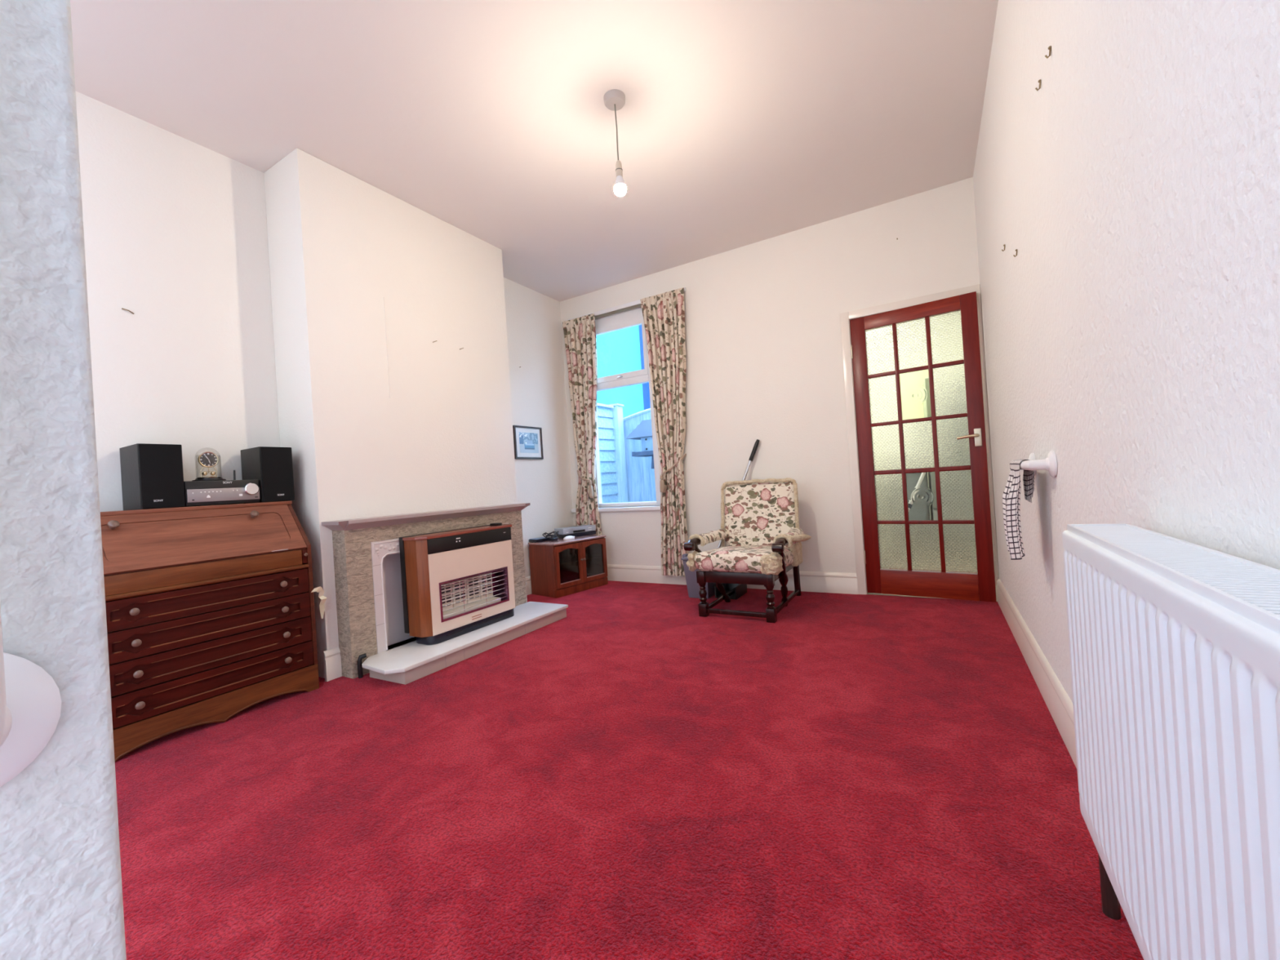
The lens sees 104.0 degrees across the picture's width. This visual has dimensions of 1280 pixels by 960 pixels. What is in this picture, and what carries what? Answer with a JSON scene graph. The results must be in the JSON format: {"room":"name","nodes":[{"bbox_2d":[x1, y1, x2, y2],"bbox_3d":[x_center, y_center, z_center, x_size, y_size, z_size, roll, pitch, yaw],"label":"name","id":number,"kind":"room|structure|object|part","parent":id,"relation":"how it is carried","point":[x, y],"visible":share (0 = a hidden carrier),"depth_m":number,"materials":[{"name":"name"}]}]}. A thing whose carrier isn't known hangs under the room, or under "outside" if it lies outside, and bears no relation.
{"room":"living room","nodes":[
{"label":"living room","id":0,"kind":"room"},
{"bbox_2d":[0,0,126,959],"bbox_3d":[-0.641,-0.418,0.294,0.420,2.750,0.323,-4,0,30],"label":"wall","id":1,"kind":"structure","parent":0,"point":[61,887],"depth_m":0.31,"materials":[{"name":"paint"}]},
{"bbox_2d":[0,600,61,786],"bbox_3d":[-0.367,-0.210,0.252,0.068,0.772,0.084,-4,0,30],"label":"grab rail","id":2,"kind":"object","parent":1,"relation":"attached to","point":[30,700],"visible":1,"depth_m":0.28,"materials":[{"name":"white plastic"}]},
{"bbox_2d":[196,476,221,478],"bbox_3d":[-2.025,-0.011,2.348,0.086,0.007,0.086,-4,0,30],"label":"base","id":3,"kind":"object","parent":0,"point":[200,477],"depth_m":2.32,"materials":[{"name":"gold metal"}]},
{"bbox_2d":[75,90,573,577],"bbox_3d":[-1.743,-0.339,3.302,0.120,2.750,4.400,-4,0,30],"label":"wall","id":4,"kind":"structure","parent":0,"point":[175,233],"depth_m":2.46,"materials":[{"name":"white paint"}]},
{"bbox_2d":[512,425,543,459],"bbox_3d":[-0.991,-0.331,4.447,0.017,0.290,0.350,-4,0,30],"label":"framed picture","id":5,"kind":"object","parent":4,"relation":"attached to","point":[527,441],"visible":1,"depth_m":4.44,"materials":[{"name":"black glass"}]},
{"bbox_2d":[519,431,538,453],"bbox_3d":[-0.989,-0.331,4.450,0.001,0.180,0.238,-4,0,30],"label":"print","id":6,"kind":"object","parent":5,"relation":"attached to","point":[528,442],"depth_m":4.45},
{"bbox_2d":[524,576,531,595],"bbox_3d":[-1.583,0.953,3.297,0.018,0.152,3.780,-4,0,30],"label":"baseboard","id":7,"kind":"structure","parent":4,"relation":"attached to","point":[528,583],"depth_m":4.34,"materials":[{"name":"beige paint"}]},
{"bbox_2d":[263,147,517,678],"bbox_3d":[-1.479,-0.355,3.280,0.360,2.750,1.427,-4,0,30],"label":"wall","id":8,"kind":"structure","parent":0,"point":[377,417],"depth_m":2.89,"materials":[{"name":"white paint"}]},
{"bbox_2d":[323,598,527,681],"bbox_3d":[-1.238,0.931,3.181,0.018,0.152,1.463,-4,0,30],"label":"baseboard","id":9,"kind":"structure","parent":8,"relation":"attached to","point":[332,658],"depth_m":2.57,"materials":[{"name":"beige paint"}]},
{"bbox_2d":[321,502,530,679],"bbox_3d":[-1.203,0.598,3.133,0.161,0.812,1.380,-4,0,30],"label":"fireplace","id":10,"kind":"object","parent":8,"relation":"attached to","point":[366,551],"visible":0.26,"depth_m":2.70,"materials":[{"name":"stone"}]},
{"bbox_2d":[321,502,530,530],"bbox_3d":[-1.227,0.218,3.135,0.161,0.050,1.380,-4,0,30],"label":"mantel shelf","id":11,"kind":"object","parent":10,"relation":"attached to","point":[383,522],"depth_m":2.94,"materials":[{"name":"wood"}]},
{"bbox_3d":[-1.200,0.620,3.132,0.074,0.598,1.008,-4,0,30],"label":"frame","id":12,"kind":"part","parent":10,"relation":"part of","materials":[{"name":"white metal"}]},
{"bbox_2d":[70,0,998,301],"bbox_3d":[-0.368,-1.856,2.287,3.643,0.100,4.420,-4,0,30],"label":"ceiling","id":13,"kind":"structure","parent":0,"point":[740,123],"depth_m":2.38,"materials":[{"name":"paint"}]},
{"bbox_2d":[603,88,626,196],"bbox_3d":[-0.107,-1.588,2.380,0.104,0.468,0.104,-4,0,30],"label":"pendant lamp","id":14,"kind":"object","parent":13,"relation":"hanging from","point":[614,99],"visible":1,"depth_m":2.36,"materials":[{"name":"plastic"}]},
{"bbox_3d":[-0.096,-1.419,2.379,0.058,0.047,0.058,-4,0,30],"label":"bulb","id":15,"kind":"part","parent":14,"relation":"part of","materials":[{"name":"glass"}]},
{"bbox_2d":[613,183,626,196],"bbox_3d":[-0.094,-1.375,2.379,0.061,0.041,0.061,-4,0,30],"label":"bulb","id":16,"kind":"object","parent":14,"relation":"attached to","point":[620,189],"depth_m":2.36,"materials":[{"name":"white glass"}]},
{"bbox_2d":[115,580,1143,959],"bbox_3d":[-0.395,0.950,1.804,3.773,0.001,5.200,-4,0,30],"label":"floor","id":17,"kind":"structure","parent":0,"point":[633,774],"depth_m":1.43,"materials":[{"name":"red carpet"}]},
{"bbox_2d":[100,501,327,761],"bbox_3d":[-1.945,0.582,2.260,0.460,0.931,0.852,-4,0,30],"label":"bureau","id":18,"kind":"object","parent":17,"relation":"on","point":[206,623],"depth_m":2.11,"materials":[{"name":"brown wood"}]},
{"bbox_3d":[-2.070,0.176,1.963,0.036,0.036,0.034,-4,0,30],"label":"knob","id":19,"kind":"part","parent":18,"relation":"part of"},
{"bbox_3d":[-1.938,0.504,1.914,0.026,0.029,0.029,-4,0,30],"label":"knob","id":20,"kind":"part","parent":18,"relation":"part of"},
{"bbox_3d":[-1.930,0.624,1.914,0.026,0.029,0.029,-4,0,30],"label":"knob","id":21,"kind":"part","parent":18,"relation":"part of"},
{"bbox_3d":[-1.923,0.743,1.913,0.026,0.029,0.029,-4,0,30],"label":"knob","id":22,"kind":"part","parent":18,"relation":"part of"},
{"bbox_3d":[-1.915,0.863,1.913,0.026,0.029,0.029,-4,0,30],"label":"knob","id":23,"kind":"part","parent":18,"relation":"part of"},
{"bbox_2d":[119,443,185,510],"bbox_3d":[-2.141,-0.011,2.195,0.235,0.276,0.141,-4,0,30],"label":"speaker","id":24,"kind":"object","parent":18,"relation":"on","point":[152,475],"visible":1,"depth_m":2.13},
{"bbox_2d":[137,443,185,508],"bbox_3d":[-2.045,-0.018,2.139,0.014,0.272,0.139,-4,0,30],"label":"grille","id":25,"kind":"object","parent":24,"relation":"attached to","point":[160,466],"depth_m":2.13,"materials":[{"name":"fabric"}]},
{"bbox_3d":[-1.831,0.386,2.144,0.032,0.073,0.684,-4,0,30],"label":"loper rail","id":26,"kind":"part","parent":18,"relation":"part of","materials":[{"name":"brown wood"}]},
{"bbox_3d":[-1.819,0.432,2.139,0.032,0.018,0.732,-4,0,30],"label":"moulding","id":27,"kind":"part","parent":18,"relation":"part of","materials":[{"name":"brown wood"}]},
{"bbox_3d":[-1.918,0.506,2.199,0.253,0.110,0.728,-4,0,30],"label":"drawer","id":28,"kind":"part","parent":18,"relation":"part of","materials":[{"name":"brown wood"}]},
{"bbox_3d":[-1.910,0.624,2.199,0.253,0.112,0.728,-4,0,30],"label":"drawer","id":29,"kind":"part","parent":18,"relation":"part of","materials":[{"name":"brown wood"}]},
{"bbox_3d":[-1.903,0.743,2.198,0.253,0.112,0.728,-4,0,30],"label":"drawer","id":30,"kind":"part","parent":18,"relation":"part of","materials":[{"name":"brown wood"}]},
{"bbox_3d":[-1.895,0.863,2.198,0.253,0.112,0.728,-4,0,30],"label":"drawer","id":31,"kind":"part","parent":18,"relation":"part of","materials":[{"name":"brown wood"}]},
{"bbox_2d":[183,470,259,506],"bbox_3d":[-2.027,0.038,2.384,0.231,0.160,0.283,-4,0,30],"label":"stereo","id":32,"kind":"object","parent":18,"relation":"on","point":[197,493],"visible":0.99,"depth_m":2.32,"materials":[{"name":"silver plastic"}]},
{"bbox_2d":[191,447,226,480],"bbox_3d":[-2.029,-0.073,2.348,0.124,0.158,0.124,-4,0,30],"label":"mantel clock","id":33,"kind":"object","parent":32,"relation":"on","point":[208,460],"visible":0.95,"depth_m":2.33,"materials":[{"name":"gold plastic"}]},
{"bbox_3d":[-1.882,0.043,2.420,0.019,0.058,0.058,-4,0,30],"label":"volume knob","id":34,"kind":"part","parent":32,"relation":"part of","materials":[{"name":"silver metal"}]},
{"bbox_3d":[-1.831,0.163,2.371,0.036,0.036,0.034,-4,0,30],"label":"knob","id":35,"kind":"part","parent":18,"relation":"part of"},
{"bbox_2d":[240,446,294,503],"bbox_3d":[-1.913,-0.024,2.568,0.218,0.276,0.140,-4,0,30],"label":"speaker","id":36,"kind":"object","parent":18,"relation":"on","point":[272,466],"visible":1,"depth_m":2.51},
{"bbox_2d":[259,446,294,502],"bbox_3d":[-1.825,-0.030,2.517,0.014,0.272,0.138,-4,0,30],"label":"grille","id":37,"kind":"object","parent":36,"relation":"attached to","point":[276,468],"depth_m":2.51,"materials":[{"name":"fabric"}]},
{"bbox_3d":[-1.681,0.490,2.355,0.026,0.029,0.029,-4,0,30],"label":"knob","id":38,"kind":"part","parent":18,"relation":"part of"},
{"bbox_3d":[-1.673,0.610,2.354,0.026,0.029,0.029,-4,0,30],"label":"knob","id":39,"kind":"part","parent":18,"relation":"part of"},
{"bbox_3d":[-1.666,0.729,2.354,0.026,0.029,0.029,-4,0,30],"label":"knob","id":40,"kind":"part","parent":18,"relation":"part of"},
{"bbox_3d":[-1.658,0.848,2.353,0.026,0.029,0.029,-4,0,30],"label":"knob","id":41,"kind":"part","parent":18,"relation":"part of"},
{"bbox_3d":[-1.591,0.615,2.493,0.048,0.174,0.083,-4,0,-8],"label":"paper strip","id":42,"kind":"part","parent":18,"relation":"part of","materials":[{"name":"paper"}]},
{"bbox_2d":[356,653,366,678],"bbox_3d":[-1.434,0.958,2.580,0.045,0.119,0.024,-3,0,-29],"label":"gas pipe","id":43,"kind":"object","parent":17,"relation":"on","point":[361,657],"visible":1,"depth_m":2.57,"materials":[{"name":"black plastic"}]},
{"bbox_2d":[361,601,568,684],"bbox_3d":[-0.990,0.949,3.034,0.357,0.086,1.324,-4,0,30],"label":"hearth","id":44,"kind":"object","parent":17,"relation":"on","point":[406,664],"visible":0.98,"depth_m":2.75,"materials":[{"name":"stone"}]},
{"bbox_2d":[399,522,515,644],"bbox_3d":[-1.074,0.601,3.081,0.186,0.618,0.736,-4,0,30],"label":"heater","id":45,"kind":"object","parent":44,"relation":"on","point":[455,583],"visible":1,"depth_m":2.94,"materials":[{"name":"beige metal"}]},
{"bbox_3d":[-1.236,0.601,2.777,0.148,0.536,0.037,-4,0,20],"label":"panel","id":46,"kind":"part","parent":45,"relation":"part of","materials":[{"name":"wood"}]},
{"bbox_3d":[-1.085,0.316,3.079,0.171,0.016,0.736,-4,0,30],"label":"lid","id":47,"kind":"part","parent":45,"relation":"part of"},
{"bbox_3d":[-1.002,0.630,3.040,0.008,0.451,0.634,-4,0,30],"label":"panel","id":48,"kind":"part","parent":45,"relation":"part of","materials":[{"name":"beige metal"}]},
{"bbox_3d":[-0.998,0.684,3.042,0.015,0.223,0.524,-4,0,30],"label":"trim frame","id":49,"kind":"part","parent":45,"relation":"part of","materials":[{"name":"metal"}]},
{"bbox_2d":[528,534,608,598],"bbox_3d":[-0.623,0.748,4.454,0.374,0.450,0.610,-4,0,41],"label":"tv cabinet","id":50,"kind":"object","parent":17,"relation":"on","point":[559,568],"visible":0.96,"depth_m":4.29,"materials":[{"name":"brown wood"}]},
{"bbox_2d":[528,537,549,542],"bbox_3d":[-0.882,0.524,4.381,0.110,0.028,0.150,-4,0,41],"label":"router","id":51,"kind":"object","parent":50,"relation":"on","point":[540,539],"visible":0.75,"depth_m":4.34,"materials":[{"name":"black plastic"}]},
{"bbox_3d":[-0.883,0.512,4.381,0.101,0.004,0.140,-4,0,41],"label":"lid","id":52,"kind":"part","parent":51,"relation":"part of","materials":[{"name":"plastic"}]},
{"bbox_2d":[542,530,559,537],"bbox_3d":[-0.779,0.481,4.423,0.119,0.047,0.177,-4,0,30],"label":"cable","id":53,"kind":"object","parent":50,"relation":"on","point":[550,533],"visible":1,"depth_m":4.40,"materials":[{"name":"black plastic"}]},
{"bbox_2d":[549,537,558,541],"bbox_3d":[-0.753,0.516,4.357,0.050,0.027,0.070,-4,0,30],"label":"power adaptor","id":54,"kind":"object","parent":50,"relation":"on","point":[553,539],"visible":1,"depth_m":4.33,"materials":[{"name":"black plastic"}]},
{"bbox_3d":[-0.602,0.723,4.238,0.020,0.352,0.292,-4,0,41],"label":"door","id":55,"kind":"part","parent":50,"relation":"part of","materials":[{"name":"wood"}]},
{"bbox_2d":[563,535,574,540],"bbox_3d":[-0.627,0.507,4.404,0.064,0.030,0.120,-4,0,41],"label":"computer mouse","id":56,"kind":"object","parent":50,"relation":"on","point":[569,537],"visible":1,"depth_m":4.38,"materials":[{"name":"white plastic"}]},
{"bbox_3d":[-0.604,0.721,4.240,0.003,0.292,0.232,-4,0,41],"label":"pane","id":57,"kind":"part","parent":50,"relation":"part of","materials":[{"name":"glass"}]},
{"bbox_2d":[558,530,595,537],"bbox_3d":[-0.585,0.504,4.658,0.325,0.033,0.150,-3,0,-40],"label":"box","id":58,"kind":"object","parent":50,"relation":"on","point":[591,532],"visible":0.65,"depth_m":4.59,"materials":[{"name":"black plastic"}]},
{"bbox_2d":[554,524,595,534],"bbox_3d":[-0.604,0.462,4.663,0.355,0.052,0.158,-3,0,-40],"label":"recorder","id":59,"kind":"object","parent":58,"relation":"on","point":[582,528],"visible":0.96,"depth_m":4.59,"materials":[{"name":"silver metal"}]},
{"bbox_3d":[-0.408,0.712,4.459,0.020,0.352,0.292,-4,0,41],"label":"door","id":60,"kind":"part","parent":50,"relation":"part of","materials":[{"name":"wood"}]},
{"bbox_3d":[-0.410,0.710,4.461,0.003,0.292,0.232,-4,0,41],"label":"pane","id":61,"kind":"part","parent":50,"relation":"part of","materials":[{"name":"glass"}]},
{"bbox_2d":[680,553,715,598],"bbox_3d":[0.465,0.741,3.890,0.249,0.325,0.224,-4,0,30],"label":"waste bin","id":62,"kind":"object","parent":17,"relation":"on","point":[693,587],"visible":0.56,"depth_m":3.83,"materials":[{"name":"grey plastic"}]},
{"bbox_2d":[714,439,759,599],"bbox_3d":[0.711,0.289,3.854,0.529,1.196,0.304,-4,0,6],"label":"vacuum cleaner","id":63,"kind":"object","parent":17,"relation":"on","point":[740,589],"visible":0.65,"depth_m":3.94,"materials":[{"name":"black plastic"}]},
{"bbox_3d":[0.721,0.288,3.990,0.523,1.168,0.023,-4,0,6],"label":"handle","id":64,"kind":"part","parent":63,"relation":"part of","materials":[{"name":"metal"}]},
{"bbox_2d":[683,477,811,622],"bbox_3d":[0.792,0.444,3.482,0.778,0.891,0.835,-4,0,30],"label":"armchair","id":65,"kind":"object","parent":17,"relation":"on","point":[762,536],"visible":1,"depth_m":3.50,"materials":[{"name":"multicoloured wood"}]},
{"bbox_3d":[0.489,0.428,3.604,0.069,0.077,0.656,-4,0,32],"label":"arm","id":66,"kind":"part","parent":65,"relation":"part of","materials":[{"name":"brown wood"}]},
{"bbox_3d":[0.418,0.754,3.325,0.054,0.300,0.054,-4,0,30],"label":"leg","id":67,"kind":"part","parent":65,"relation":"part of","materials":[{"name":"brown wood"}]},
{"bbox_3d":[0.497,0.655,3.526,0.062,0.507,0.411,-4,0,43],"label":"arm post","id":68,"kind":"part","parent":65,"relation":"part of","materials":[{"name":"brown wood"}]},
{"bbox_2d":[693,545,793,573],"bbox_3d":[0.744,0.536,3.457,0.544,0.180,0.675,-4,0,30],"label":"seat cushion","id":69,"kind":"object","parent":65,"relation":"on","point":[725,558],"depth_m":3.20,"materials":[{"name":"fabric"}]},
{"bbox_3d":[0.779,0.618,3.507,0.480,0.072,0.718,-4,0,30],"label":"seat frame","id":70,"kind":"part","parent":65,"relation":"part of","materials":[{"name":"brown wood"}]},
{"bbox_2d":[724,481,797,547],"bbox_3d":[0.902,0.276,3.750,0.550,0.512,0.167,-4,0,30],"label":"cushion","id":71,"kind":"object","parent":65,"relation":"on","point":[755,513],"depth_m":3.71,"materials":[{"name":"fabric"}]},
{"bbox_3d":[0.808,0.729,3.096,0.054,0.300,0.054,-4,0,30],"label":"leg","id":72,"kind":"part","parent":65,"relation":"part of","materials":[{"name":"brown wood"}]},
{"bbox_3d":[0.986,0.396,3.313,0.069,0.077,0.656,-4,0,29],"label":"arm","id":73,"kind":"part","parent":65,"relation":"part of","materials":[{"name":"brown wood"}]},
{"bbox_3d":[0.936,0.627,3.269,0.062,0.507,0.411,-4,0,18],"label":"arm post","id":74,"kind":"part","parent":65,"relation":"part of","materials":[{"name":"brown wood"}]},
{"bbox_3d":[1.145,0.459,3.712,0.055,0.804,0.082,-4,0,8],"label":"leg","id":75,"kind":"part","parent":65,"relation":"part of","materials":[{"name":"brown wood"}]},
{"bbox_2d":[560,177,979,573],"bbox_3d":[0.853,-0.498,4.121,3.543,2.750,0.140,-4,0,30],"label":"wall","id":76,"kind":"structure","parent":0,"point":[763,336],"depth_m":3.85,"materials":[{"name":"white paint"}]},
{"bbox_2d":[564,287,685,512],"bbox_3d":[-0.117,-0.662,4.642,1.361,1.893,0.130,-4,0,30],"label":"window","id":77,"kind":"structure","parent":76,"relation":"in","point":[633,317],"depth_m":4.62,"materials":[{"name":"white plastic"}]},
{"bbox_2d":[562,313,601,534],"bbox_3d":[-0.517,-0.349,4.789,0.380,2.429,0.072,-4,0,30],"label":"curtain","id":78,"kind":"object","parent":77,"relation":"hanging from","point":[580,333],"visible":0.87,"depth_m":4.78,"materials":[{"name":"fabric"}]},
{"bbox_2d":[577,470,593,497],"bbox_3d":[-0.534,0.021,4.776,0.074,0.282,0.220,-3,0,-39],"label":"tieback","id":79,"kind":"object","parent":78,"relation":"attached to","point":[590,487],"visible":0.98,"depth_m":4.71,"materials":[{"name":"beige fabric"}]},
{"bbox_3d":[-0.548,-0.050,4.781,0.070,0.137,0.203,-3,0,-36],"label":"cord","id":80,"kind":"part","parent":79,"relation":"part of","materials":[{"name":"fabric"}]},
{"bbox_3d":[-0.201,0.274,4.692,1.061,0.035,0.080,-4,0,30],"label":"sill","id":81,"kind":"part","parent":77,"relation":"part of","materials":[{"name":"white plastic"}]},
{"bbox_3d":[-0.212,-1.198,4.692,0.639,0.515,0.032,-4,0,30],"label":"sash frame","id":82,"kind":"part","parent":77,"relation":"part of","materials":[{"name":"white plastic"}]},
{"bbox_3d":[-0.171,-1.576,4.590,1.300,0.062,0.015,-4,0,30],"label":"curtain rail","id":83,"kind":"part","parent":77,"relation":"part of","materials":[{"name":"metal"}]},
{"bbox_2d":[640,287,688,576],"bbox_3d":[0.263,-0.395,4.307,0.413,2.439,0.072,-4,0,30],"label":"curtain","id":84,"kind":"object","parent":77,"relation":"hanging from","point":[664,313],"visible":0.98,"depth_m":4.29,"materials":[{"name":"fabric"}]},
{"bbox_2d":[659,453,686,492],"bbox_3d":[0.283,-0.062,4.276,0.246,0.322,0.088,-4,0,6],"label":"tieback","id":85,"kind":"object","parent":84,"relation":"attached to","point":[662,488],"visible":1,"depth_m":4.29,"materials":[{"name":"beige fabric"}]},
{"bbox_3d":[0.289,-0.134,4.271,0.228,0.178,0.084,-4,0,2],"label":"cord","id":86,"kind":"part","parent":85,"relation":"part of","materials":[{"name":"fabric"}]},
{"bbox_2d":[607,564,857,594],"bbox_3d":[0.477,0.828,4.293,2.575,0.152,0.018,-4,0,30],"label":"baseboard","id":87,"kind":"structure","parent":76,"relation":"attached to","point":[810,581],"depth_m":3.89,"materials":[{"name":"beige paint"}]},
{"bbox_2d":[840,284,999,601],"bbox_3d":[1.926,-0.217,3.494,0.849,2.052,0.156,-4,0,30],"label":"trim","id":88,"kind":"structure","parent":76,"relation":"attached to","point":[845,317],"depth_m":3.62,"materials":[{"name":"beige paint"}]},
{"bbox_2d":[849,291,996,602],"bbox_3d":[1.883,-0.192,3.392,0.770,1.981,0.103,-4,0,36],"label":"door","id":89,"kind":"structure","parent":76,"relation":"in","point":[917,375],"depth_m":3.39,"materials":[{"name":"brown wood"}]},
{"bbox_3d":[1.698,-0.918,3.535,0.178,0.326,0.004,-4,0,36],"label":"pane","id":90,"kind":"part","parent":89,"relation":"part of","materials":[{"name":"clear glass"}]},
{"bbox_3d":[1.720,-0.570,3.534,0.178,0.324,0.004,-4,0,36],"label":"pane","id":91,"kind":"part","parent":89,"relation":"part of","materials":[{"name":"clear glass"}]},
{"bbox_3d":[1.741,-0.228,3.532,0.178,0.318,0.004,-4,0,36],"label":"pane","id":92,"kind":"part","parent":89,"relation":"part of","materials":[{"name":"clear glass"}]},
{"bbox_3d":[1.763,0.123,3.531,0.178,0.329,0.004,-4,0,36],"label":"pane","id":93,"kind":"part","parent":89,"relation":"part of","materials":[{"name":"clear glass"}]},
{"bbox_3d":[1.785,0.471,3.530,0.178,0.325,0.004,-4,0,36],"label":"pane","id":94,"kind":"part","parent":89,"relation":"part of","materials":[{"name":"clear glass"}]},
{"bbox_3d":[1.859,-0.929,3.417,0.177,0.326,0.004,-4,0,36],"label":"pane","id":95,"kind":"part","parent":89,"relation":"part of","materials":[{"name":"clear glass"}]},
{"bbox_3d":[1.879,-0.581,3.412,0.177,0.324,0.013,-4,0,36],"label":"pane","id":96,"kind":"part","parent":89,"relation":"part of","materials":[{"name":"clear glass"}]},
{"bbox_3d":[1.903,-0.238,3.414,0.177,0.318,0.004,-4,0,36],"label":"pane","id":97,"kind":"part","parent":89,"relation":"part of","materials":[{"name":"clear glass"}]},
{"bbox_3d":[1.922,0.113,3.409,0.177,0.329,0.013,-4,0,36],"label":"pane","id":98,"kind":"part","parent":89,"relation":"part of","materials":[{"name":"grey glass"}]},
{"bbox_3d":[1.946,0.461,3.412,0.177,0.325,0.004,-4,0,36],"label":"pane","id":99,"kind":"part","parent":89,"relation":"part of","materials":[{"name":"clear glass"}]},
{"bbox_3d":[2.022,-0.940,3.298,0.179,0.326,0.004,-4,0,36],"label":"pane","id":100,"kind":"part","parent":89,"relation":"part of","materials":[{"name":"clear glass"}]},
{"bbox_3d":[2.044,-0.591,3.297,0.179,0.324,0.004,-4,0,36],"label":"pane","id":101,"kind":"part","parent":89,"relation":"part of","materials":[{"name":"clear glass"}]},
{"bbox_3d":[2.066,-0.249,3.295,0.179,0.318,0.004,-4,0,36],"label":"pane","id":102,"kind":"part","parent":89,"relation":"part of","materials":[{"name":"clear glass"}]},
{"bbox_3d":[2.087,0.102,3.294,0.179,0.329,0.004,-4,0,36],"label":"pane","id":103,"kind":"part","parent":89,"relation":"part of","materials":[{"name":"clear glass"}]},
{"bbox_3d":[2.109,0.450,3.293,0.179,0.325,0.004,-4,0,36],"label":"pane","id":104,"kind":"part","parent":89,"relation":"part of","materials":[{"name":"clear glass"}]},
{"bbox_3d":[2.102,-0.278,3.201,0.121,0.028,0.058,-4,0,36],"label":"lever","id":105,"kind":"part","parent":89,"relation":"part of","materials":[{"name":"gold metal"}]},
{"bbox_3d":[2.162,-0.272,3.195,0.038,0.114,0.007,-4,0,36],"label":"handle","id":106,"kind":"part","parent":89,"relation":"part of","materials":[{"name":"white metal"}]},
{"bbox_2d":[866,592,949,599],"bbox_3d":[2.608,0.781,4.447,2.850,0.021,2.400,-4,0,30],"label":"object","id":107,"kind":"structure","parent":0,"point":[868,593],"depth_m":3.54,"materials":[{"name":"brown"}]},
{"bbox_2d":[973,0,1279,702],"bbox_3d":[1.208,-0.530,1.341,0.120,2.750,4.300,-4,0,30],"label":"wall","id":108,"kind":"structure","parent":0,"point":[1131,332],"depth_m":0.92,"materials":[{"name":"white paint"}]},
{"bbox_2d":[995,578,1077,769],"bbox_3d":[1.234,0.770,1.380,0.018,0.152,4.280,-4,0,30],"label":"baseboard","id":109,"kind":"structure","parent":108,"relation":"attached to","point":[1058,702],"depth_m":1.89,"materials":[{"name":"beige paint"}]},
{"bbox_2d":[1035,79,1040,90],"bbox_3d":[1.151,-1.141,1.444,0.016,0.029,0.008,-4,0,30],"label":"hook","id":110,"kind":"object","parent":108,"relation":"attached to","point":[1039,80],"visible":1,"depth_m":1.44,"materials":[{"name":"gold metal"}]},
{"bbox_2d":[1019,450,1057,477],"bbox_3d":[1.361,-0.053,1.745,0.076,0.084,0.439,-4,0,30],"label":"wall hook","id":111,"kind":"object","parent":108,"relation":"attached to","point":[1049,464],"visible":0.91,"depth_m":1.58,"materials":[{"name":"white plastic"}]},
{"bbox_2d":[1002,459,1034,559],"bbox_3d":[1.352,0.105,1.788,0.080,0.354,0.250,-4,0,30],"label":"tea towel","id":112,"kind":"object","parent":111,"relation":"hanging from","point":[1011,493],"visible":0.9,"depth_m":1.76,"materials":[{"name":"white fabric"}]},
{"bbox_2d":[1044,45,1051,58],"bbox_3d":[1.081,-1.132,1.323,0.016,0.029,0.008,-4,0,30],"label":"hook","id":113,"kind":"object","parent":108,"relation":"attached to","point":[1050,46],"visible":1,"depth_m":1.32,"materials":[{"name":"gold metal"}]},
{"bbox_2d":[1062,524,1279,959],"bbox_3d":[0.671,0.485,0.557,0.125,0.784,1.030,-4,0,30],"label":"radiator","id":114,"kind":"object","parent":108,"relation":"attached to","point":[1174,643],"visible":1,"depth_m":0.55,"materials":[{"name":"metal"}]},
{"bbox_2d":[1066,524,1279,634],"bbox_3d":[0.621,0.111,0.529,0.089,0.030,0.949,-4,0,30],"label":"grille","id":115,"kind":"object","parent":114,"relation":"attached to","point":[1211,591],"depth_m":0.55,"materials":[{"name":"metal"}]},
{"bbox_3d":[-0.806,1.301,8.717,17.000,0.100,5.700,-4,0,30],"label":"ground","id":116,"kind":"structure","parent":0,"visible":0},
{"bbox_2d":[596,402,618,503],"bbox_3d":[-0.697,0.128,5.675,0.070,2.107,1.625,-4,0,30],"label":"fence panel","id":117,"kind":"object","parent":116,"relation":"on","point":[606,448],"visible":0.2,"depth_m":6.21,"materials":[{"name":"wood"}]},
{"bbox_2d":[610,403,628,502],"bbox_3d":[-0.247,0.118,6.423,0.160,2.175,0.160,-4,0,30],"label":"fence post","id":118,"kind":"object","parent":116,"relation":"on","point":[618,421],"visible":0.52,"depth_m":6.36,"materials":[{"name":"blue wood"}]},
{"bbox_2d":[595,325,644,417],"bbox_3d":[-0.795,-0.924,9.970,16.000,4.450,0.200,-4,0,30],"label":"sky","id":119,"kind":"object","parent":116,"relation":"on","point":[618,352],"visible":0.02,"depth_m":9.55,"materials":[{"name":"blue"}]},
{"bbox_2d":[638,324,650,409],"bbox_3d":[0.172,-0.962,9.227,0.140,4.400,0.095,-4,0,30],"label":"downpipe","id":120,"kind":"object","parent":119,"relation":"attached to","point":[646,391],"visible":0.02,"depth_m":9.20,"materials":[{"name":"blue plastic"}]},
{"bbox_2d":[622,408,656,502],"bbox_3d":[0.490,0.106,6.108,2.010,2.104,0.044,-4,0,30],"label":"fence panel","id":121,"kind":"object","parent":116,"relation":"on","point":[641,482],"visible":0.15,"depth_m":6.40,"materials":[{"name":"blue wood"}]},
{"bbox_2d":[626,419,653,468],"bbox_3d":[0.217,0.231,5.825,0.540,1.887,0.400,-4,0,30],"label":"bird feeder","id":122,"kind":"object","parent":116,"relation":"on","point":[642,432],"visible":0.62,"depth_m":5.77,"materials":[{"name":"wood"}]},
{"bbox_2d":[631,450,653,457],"bbox_3d":[0.188,-0.316,5.822,0.465,0.053,0.333,-4,0,30],"label":"tray","id":123,"kind":"object","parent":122,"relation":"on","point":[643,453],"depth_m":5.74,"materials":[{"name":"blue wood"}]}
]}

